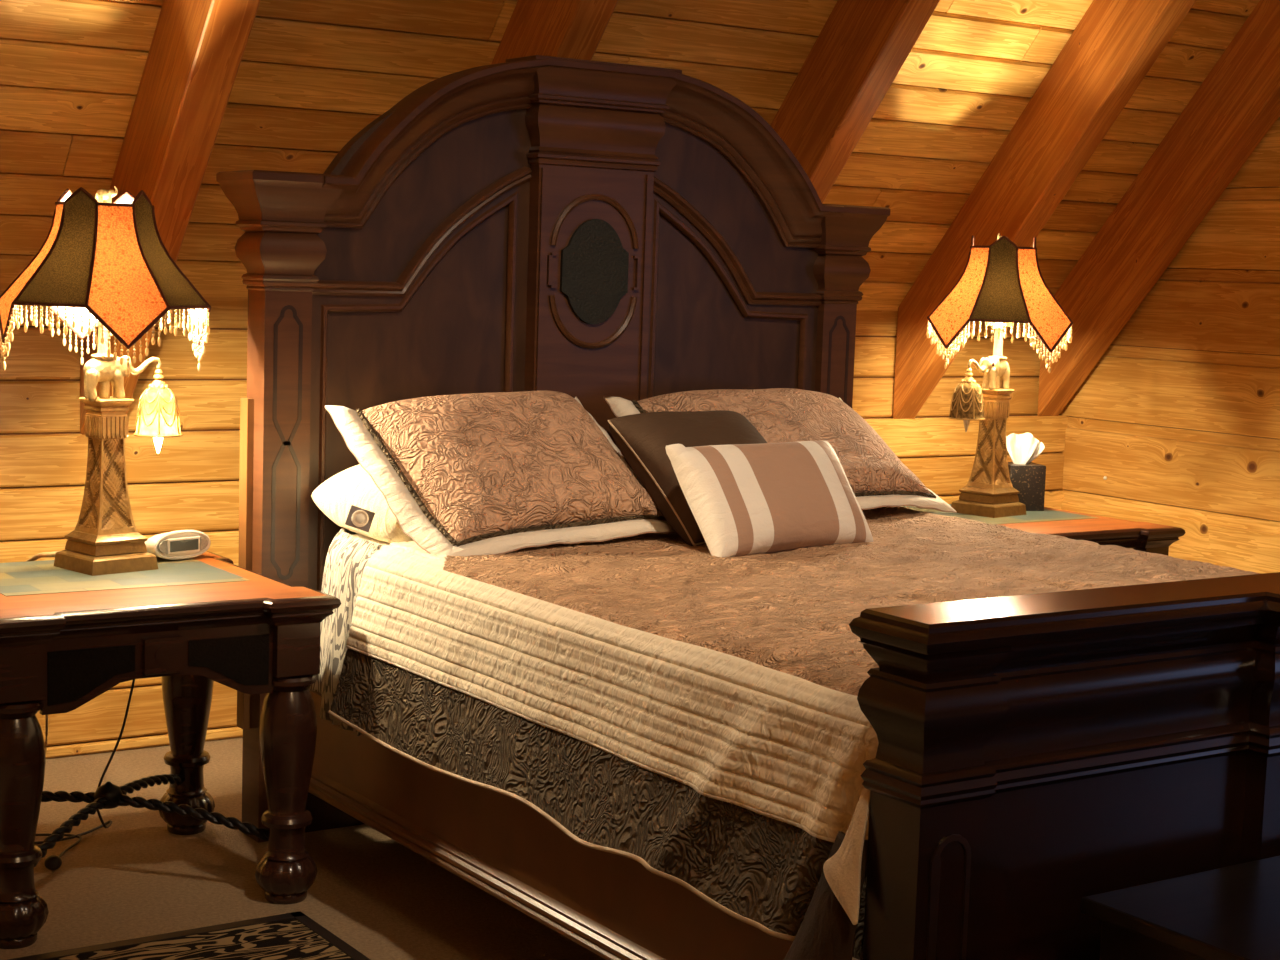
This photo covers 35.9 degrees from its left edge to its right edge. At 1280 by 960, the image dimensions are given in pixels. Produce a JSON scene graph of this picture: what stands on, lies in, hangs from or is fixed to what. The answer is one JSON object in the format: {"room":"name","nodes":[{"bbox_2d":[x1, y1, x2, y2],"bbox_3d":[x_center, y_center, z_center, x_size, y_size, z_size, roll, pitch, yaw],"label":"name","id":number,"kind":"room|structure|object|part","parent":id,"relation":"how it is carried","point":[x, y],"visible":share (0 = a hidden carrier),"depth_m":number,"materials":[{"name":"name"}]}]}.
{"room":"bedroom","nodes":[
{"label":"bedroom","id":0,"kind":"room"},
{"bbox_2d":[0,737,605,959],"bbox_3d":[0.734,1.289,3.250,7.854,0.050,7.975,-2,7,-34],"label":"floor","id":1,"kind":"structure","parent":0,"point":[131,878],"depth_m":4.98,"materials":[{"name":"beige carpet"}]},
{"bbox_2d":[45,715,47,755],"bbox_3d":[-1.714,0.589,5.338,0.221,0.739,0.027,2,6,-3],"label":"power cord","id":2,"kind":"object","parent":1,"relation":"on","point":[46,725],"visible":0.12,"depth_m":5.36,"materials":[{"name":"brown plastic"}]},
{"bbox_2d":[34,679,134,869],"bbox_3d":[-1.519,0.630,5.199,0.433,0.700,0.375,-2,7,-34],"label":"power cord","id":3,"kind":"object","parent":1,"relation":"on","point":[53,862],"visible":0.71,"depth_m":5.32,"materials":[{"name":"black plastic"}]},
{"bbox_2d":[0,551,340,948],"bbox_3d":[-1.329,0.629,4.941,0.856,0.769,0.856,-2,7,-34],"label":"nightstand","id":4,"kind":"object","parent":1,"relation":"on","point":[68,637],"visible":1,"depth_m":4.72,"materials":[{"name":"brown wood"}]},
{"bbox_3d":[-1.420,0.652,4.476,0.140,0.600,0.140,-2,7,-34],"label":"leg","id":5,"kind":"part","parent":4,"relation":"part of","materials":[{"name":"brown wood"}]},
{"bbox_2d":[25,551,57,561],"bbox_3d":[-1.551,0.210,5.204,0.171,0.053,0.053,2,6,2],"label":"cord","id":6,"kind":"object","parent":4,"relation":"on","point":[43,554],"visible":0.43,"depth_m":5.18,"materials":[{"name":"brown plastic"}]},
{"bbox_3d":[-1.256,0.446,4.523,0.202,0.123,0.004,-2,7,-34],"label":"woven panel","id":7,"kind":"part","parent":4,"relation":"part of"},
{"bbox_2d":[0,186,210,575],"bbox_3d":[-1.365,-0.258,5.026,0.494,0.975,0.494,4,6,16],"label":"table lamp","id":8,"kind":"object","parent":4,"relation":"on","point":[104,264],"visible":1,"depth_m":4.96,"materials":[{"name":"brown metal"}]},
{"bbox_3d":[-1.512,-0.518,4.914,0.136,0.346,0.200,-1,7,-28],"label":"cloth panel","id":9,"kind":"part","parent":8,"relation":"part of","materials":[{"name":"orange fabric"}]},
{"bbox_3d":[-1.403,-0.572,4.825,0.201,0.284,0.136,4,6,16],"label":"cloth panel","id":10,"kind":"part","parent":8,"relation":"part of","materials":[{"name":"brown fabric"}]},
{"bbox_3d":[-1.357,-0.492,5.002,0.064,0.365,0.064,8,8,44],"label":"stem","id":11,"kind":"part","parent":8,"relation":"part of","materials":[{"name":"beige plastic"}]},
{"bbox_3d":[-1.355,-0.539,4.997,0.502,0.390,0.502,-1,7,-28],"label":"braid trim","id":12,"kind":"part","parent":8,"relation":"part of","materials":[{"name":"fabric"}]},
{"bbox_3d":[-1.271,-0.502,4.843,0.200,0.346,0.136,-1,7,-28],"label":"cloth panel","id":13,"kind":"part","parent":8,"relation":"part of","materials":[{"name":"orange fabric"}]},
{"bbox_3d":[-1.256,-0.180,5.150,0.124,0.124,0.124,8,8,44],"label":"swag glass","id":14,"kind":"part","parent":8,"relation":"part of","materials":[{"name":"beige glass"}]},
{"bbox_3d":[-1.258,-0.125,5.156,0.030,0.110,0.030,8,8,44],"label":"swag bulb","id":15,"kind":"part","parent":8,"relation":"part of","materials":[{"name":"white glass"}]},
{"bbox_3d":[-1.187,-0.577,4.942,0.136,0.284,0.201,4,6,16],"label":"cloth panel","id":16,"kind":"part","parent":8,"relation":"part of","materials":[{"name":"brown fabric"}]},
{"bbox_2d":[145,530,209,559],"bbox_3d":[-1.250,0.169,5.279,0.111,0.078,0.178,7,8,42],"label":"alarm clock","id":17,"kind":"object","parent":4,"relation":"on","point":[180,544],"visible":0.97,"depth_m":5.24,"materials":[{"name":"beige plastic"}]},
{"bbox_2d":[158,540,166,553],"bbox_3d":[-1.257,0.176,5.197,0.005,0.037,0.023,7,8,42],"label":"speaker grille","id":18,"kind":"object","parent":17,"relation":"attached to","point":[162,547],"depth_m":5.20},
{"bbox_3d":[-1.213,0.173,5.246,0.008,0.040,0.101,7,8,42],"label":"display frame","id":19,"kind":"part","parent":17,"relation":"part of","materials":[{"name":"beige plastic"}]},
{"bbox_2d":[200,537,207,549],"bbox_3d":[-1.169,0.169,5.294,0.005,0.037,0.023,7,8,42],"label":"speaker grille","id":20,"kind":"object","parent":17,"relation":"attached to","point":[203,540],"depth_m":5.29,"materials":[{"name":"grey plastic"}]},
{"bbox_3d":[-1.237,0.560,5.402,0.140,0.600,0.140,-2,7,-34],"label":"leg","id":21,"kind":"part","parent":4,"relation":"part of","materials":[{"name":"brown wood"}]},
{"bbox_3d":[-0.980,0.435,4.708,0.202,0.123,0.004,-2,7,-34],"label":"woven panel","id":22,"kind":"part","parent":4,"relation":"part of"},
{"bbox_3d":[-0.864,0.631,4.850,0.140,0.600,0.140,-2,7,-34],"label":"leg","id":23,"kind":"part","parent":4,"relation":"part of","materials":[{"name":"brown wood"}]},
{"bbox_2d":[7,911,370,959],"bbox_3d":[-0.895,1.139,3.844,1.150,0.014,1.440,-2,7,-34],"label":"rug","id":24,"kind":"object","parent":1,"relation":"on","point":[293,935],"visible":1,"depth_m":4.50,"materials":[{"name":"black carpet"}]},
{"bbox_2d":[216,55,1279,959],"bbox_3d":[0.544,0.010,4.760,2.156,2.162,2.887,-2,7,-34],"label":"bed","id":25,"kind":"object","parent":1,"relation":"on","point":[590,231],"visible":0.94,"depth_m":5.23,"materials":[{"name":"brown wood"}]},
{"bbox_3d":[-0.632,-0.227,5.535,0.583,1.152,0.018,-2,7,-34],"label":"panel","id":26,"kind":"part","parent":25,"relation":"part of","materials":[{"name":"brown wood"}]},
{"bbox_3d":[-0.597,-0.695,5.452,0.683,0.378,0.034,-2,7,-34],"label":"bead moulding","id":27,"kind":"part","parent":25,"relation":"part of","materials":[{"name":"brown wood"}]},
{"bbox_3d":[-0.190,-0.122,5.846,1.980,2.148,0.050,-2,7,-34],"label":"headboard","id":28,"kind":"part","parent":25,"relation":"part of","materials":[{"name":"brown wood"}]},
{"bbox_3d":[-0.133,-0.948,5.713,1.760,0.493,0.157,-2,7,-34],"label":"arch moulding","id":29,"kind":"part","parent":25,"relation":"part of","materials":[{"name":"brown wood"}]},
{"bbox_3d":[-0.291,0.785,4.316,0.050,0.260,2.500,-2,7,-34],"label":"rail","id":30,"kind":"part","parent":25,"relation":"part of","materials":[{"name":"brown paint"}]},
{"bbox_2d":[352,534,863,936],"bbox_3d":[0.544,0.548,4.790,1.850,0.627,2.360,-2,7,-34],"label":"mattress","id":31,"kind":"object","parent":25,"relation":"on","point":[360,536],"visible":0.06,"depth_m":5.12,"materials":[{"name":"beige fabric"}]},
{"bbox_2d":[309,528,381,735],"bbox_3d":[-0.755,0.372,5.107,0.202,0.460,0.558,1,6,-11],"label":"sheet","id":32,"kind":"object","parent":31,"relation":"hanging from","point":[348,555],"visible":0.62,"depth_m":5.02,"materials":[{"name":"white fabric"}]},
{"bbox_2d":[311,464,412,542],"bbox_3d":[-0.498,0.030,5.272,0.600,0.215,0.489,-2,7,-35],"label":"sleeping pillow","id":33,"kind":"object","parent":31,"relation":"on","point":[335,496],"visible":0.18,"depth_m":5.11,"materials":[{"name":"white fabric"}]},
{"bbox_2d":[345,505,374,531],"bbox_3d":[-0.700,0.097,4.938,0.074,0.067,0.019,1,6,-6],"label":"tag","id":34,"kind":"object","parent":33,"relation":"attached to","point":[359,518],"visible":1,"depth_m":4.93,"materials":[{"name":"beige fabric"}]},
{"bbox_2d":[328,507,1259,959],"bbox_3d":[0.552,0.591,4.743,2.182,0.772,2.374,-2,7,-34],"label":"quilt","id":35,"kind":"object","parent":31,"relation":"on","point":[677,709],"visible":0.73,"depth_m":4.06,"materials":[{"name":"beige fabric"}]},
{"bbox_2d":[324,390,678,555],"bbox_3d":[-0.318,-0.023,5.134,0.838,0.395,0.552,-3,8,-41],"label":"pillow sham","id":36,"kind":"object","parent":35,"relation":"on","point":[495,473],"visible":0.94,"depth_m":4.97,"materials":[{"name":"beige fabric"}]},
{"bbox_2d":[608,410,766,545],"bbox_3d":[0.203,-0.008,5.301,0.480,0.341,0.372,-4,8,-42],"label":"throw pillow","id":37,"kind":"object","parent":35,"relation":"on","point":[642,439],"visible":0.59,"depth_m":5.21,"materials":[{"name":"brown fabric"}]},
{"bbox_2d":[665,440,873,556],"bbox_3d":[0.345,0.047,5.089,0.586,0.286,0.245,-4,8,-42],"label":"lumbar pillow","id":38,"kind":"object","parent":35,"relation":"on","point":[743,499],"visible":0.94,"depth_m":4.97,"materials":[{"name":"brown fabric"}]},
{"bbox_2d":[603,388,956,512],"bbox_3d":[0.438,-0.081,5.814,0.987,0.361,0.543,-3,8,-41],"label":"pillow sham","id":39,"kind":"object","parent":35,"relation":"on","point":[877,478],"visible":0.58,"depth_m":5.77,"materials":[{"name":"beige fabric"}]},
{"bbox_3d":[0.436,-0.090,5.816,0.871,0.074,0.508,-2,42,-42],"label":"cord","id":40,"kind":"part","parent":39,"relation":"part of","materials":[{"name":"black fabric"}]},
{"bbox_3d":[0.568,0.218,4.736,1.865,0.028,2.325,-2,7,-34],"label":"panel","id":41,"kind":"part","parent":35,"relation":"part of","materials":[{"name":"beige fabric"}]},
{"bbox_3d":[0.259,-0.261,6.133,0.583,1.152,0.018,-2,7,-34],"label":"panel","id":42,"kind":"part","parent":25,"relation":"part of","materials":[{"name":"brown wood"}]},
{"bbox_3d":[0.297,-0.729,6.052,0.683,0.378,0.034,-2,7,-34],"label":"bead moulding","id":43,"kind":"part","parent":25,"relation":"part of","materials":[{"name":"brown wood"}]},
{"bbox_3d":[1.281,0.211,3.672,2.122,0.056,0.232,-2,7,-34],"label":"cap rail","id":44,"kind":"part","parent":25,"relation":"part of","materials":[{"name":"brown wood"}]},
{"bbox_3d":[1.260,0.730,3.734,2.100,0.994,0.195,-2,7,-34],"label":"footboard","id":45,"kind":"part","parent":25,"relation":"part of","materials":[{"name":"brown wood"}]},
{"bbox_2d":[902,504,1185,555],"bbox_3d":[1.253,0.509,6.878,0.856,0.769,0.856,-2,7,-34],"label":"nightstand","id":46,"kind":"object","parent":1,"relation":"on","point":[1141,536],"visible":0.02,"depth_m":6.68,"materials":[{"name":"brown wood"}]},
{"bbox_2d":[926,233,1072,517],"bbox_3d":[1.242,-0.368,6.875,0.494,0.975,0.494,3,6,10],"label":"table lamp","id":47,"kind":"object","parent":46,"relation":"on","point":[1001,281],"visible":1,"depth_m":6.75,"materials":[{"name":"brown metal"}]},
{"bbox_3d":[1.105,-0.625,6.746,0.136,0.346,0.200,-2,7,-35],"label":"cloth panel","id":48,"kind":"part","parent":47,"relation":"part of","materials":[{"name":"orange fabric"}]},
{"bbox_3d":[1.124,-0.274,6.774,0.124,0.124,0.124,-4,8,-44],"label":"swag glass","id":49,"kind":"part","parent":47,"relation":"part of","materials":[{"name":"brown glass"}]},
{"bbox_3d":[1.122,-0.219,6.779,0.030,0.110,0.030,-4,8,-44],"label":"swag bulb","id":50,"kind":"part","parent":47,"relation":"part of","materials":[{"name":"beige"}]},
{"bbox_2d":[985,322,996,326],"bbox_3d":[1.228,-0.547,6.877,0.026,0.031,0.059,-4,8,-44],"label":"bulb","id":51,"kind":"object","parent":47,"relation":"attached to","point":[990,324],"depth_m":6.88,"materials":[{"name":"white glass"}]},
{"bbox_3d":[1.250,-0.602,6.850,0.064,0.365,0.064,-4,8,-44],"label":"stem","id":52,"kind":"part","parent":47,"relation":"part of","materials":[{"name":"beige plastic"}]},
{"bbox_3d":[1.223,-0.681,6.670,0.201,0.284,0.136,3,6,10],"label":"cloth panel","id":53,"kind":"part","parent":47,"relation":"part of","materials":[{"name":"brown fabric"}]},
{"bbox_3d":[1.252,-0.649,6.845,0.502,0.390,0.502,-2,7,-35],"label":"braid trim","id":54,"kind":"part","parent":47,"relation":"part of","materials":[{"name":"fabric"}]},
{"bbox_2d":[1000,323,1013,327],"bbox_3d":[1.268,-0.541,6.836,0.026,0.031,0.059,-4,8,-44],"label":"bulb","id":55,"kind":"object","parent":47,"relation":"attached to","point":[1008,324],"depth_m":6.83,"materials":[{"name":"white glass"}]},
{"bbox_3d":[1.353,-0.613,6.702,0.200,0.346,0.136,-2,7,-35],"label":"cloth panel","id":56,"kind":"part","parent":47,"relation":"part of","materials":[{"name":"orange fabric"}]},
{"bbox_2d":[1008,462,1045,510],"bbox_3d":[1.364,0.022,7.085,0.136,0.162,0.136,1,6,-12],"label":"tissue box","id":57,"kind":"object","parent":46,"relation":"on","point":[1029,479],"visible":0.65,"depth_m":7.02,"materials":[{"name":"black leather"}]},
{"bbox_2d":[1006,433,1044,463],"bbox_3d":[1.376,-0.111,7.070,0.143,0.118,0.045,3,6,8],"label":"tissue","id":58,"kind":"object","parent":57,"relation":"on","point":[1024,448],"visible":0.93,"depth_m":7.06,"materials":[{"name":"paper"}]},
{"bbox_3d":[1.719,0.511,6.787,0.140,0.600,0.140,-2,7,-34],"label":"leg","id":59,"kind":"part","parent":46,"relation":"part of","materials":[{"name":"brown wood"}]},
{"bbox_2d":[1081,856,1279,959],"bbox_3d":[1.474,0.975,3.446,1.480,0.582,0.540,-2,7,-34],"label":"storage chest","id":60,"kind":"object","parent":1,"relation":"on","point":[1230,912],"visible":1,"depth_m":3.18,"materials":[{"name":"black wood"}]},
{"bbox_2d":[0,292,1068,757],"bbox_3d":[-1.397,0.105,6.395,7.794,1.500,0.070,-2,7,-34],"label":"wall","id":61,"kind":"structure","parent":0,"point":[192,482],"depth_m":6.31,"materials":[{"name":"brown wood"}]},
{"bbox_2d":[0,0,1259,310],"bbox_3d":[-0.235,-2.627,4.491,7.774,4.527,3.910,-2,7,-34],"label":"ceiling","id":62,"kind":"structure","parent":0,"point":[312,75],"depth_m":6.20,"materials":[{"name":"brown wood"}]},
{"bbox_2d":[80,0,260,434],"bbox_3d":[-0.550,-2.334,4.335,0.130,4.810,3.760,-2,7,-34],"label":"rafter","id":63,"kind":"object","parent":62,"relation":"attached to","point":[197,48],"visible":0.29,"depth_m":5.43,"materials":[{"name":"brown wood"}]},
{"bbox_2d":[492,0,618,63],"bbox_3d":[0.333,-2.367,4.928,0.124,4.810,3.760,-2,7,-34],"label":"rafter","id":64,"kind":"object","parent":62,"relation":"attached to","point":[573,29],"visible":0.02,"depth_m":5.76,"materials":[{"name":"brown wood"}]},
{"bbox_2d":[770,0,939,203],"bbox_3d":[1.288,-2.404,5.569,0.120,4.810,3.760,-2,7,-34],"label":"rafter","id":65,"kind":"object","parent":62,"relation":"attached to","point":[862,46],"visible":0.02,"depth_m":6.47,"materials":[{"name":"brown wood"}]},
{"bbox_2d":[893,0,1195,418],"bbox_3d":[2.193,-2.438,6.176,0.120,4.810,3.760,-2,7,-34],"label":"rafter","id":66,"kind":"object","parent":62,"relation":"attached to","point":[1115,44],"visible":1,"depth_m":7.23,"materials":[{"name":"brown wood"}]},
{"bbox_2d":[1037,0,1279,415],"bbox_3d":[2.869,-2.464,6.630,0.130,4.810,3.760,-2,7,-34],"label":"rafter","id":67,"kind":"object","parent":62,"relation":"attached to","point":[1235,106],"visible":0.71,"depth_m":7.79,"materials":[{"name":"brown wood"}]},
{"bbox_2d":[1059,116,1279,573],"bbox_3d":[2.962,-1.995,6.750,0.050,5.886,3.855,-2,7,-34],"label":"wall","id":68,"kind":"structure","parent":0,"point":[1180,414],"depth_m":7.86,"materials":[{"name":"brown wood"}]}
]}

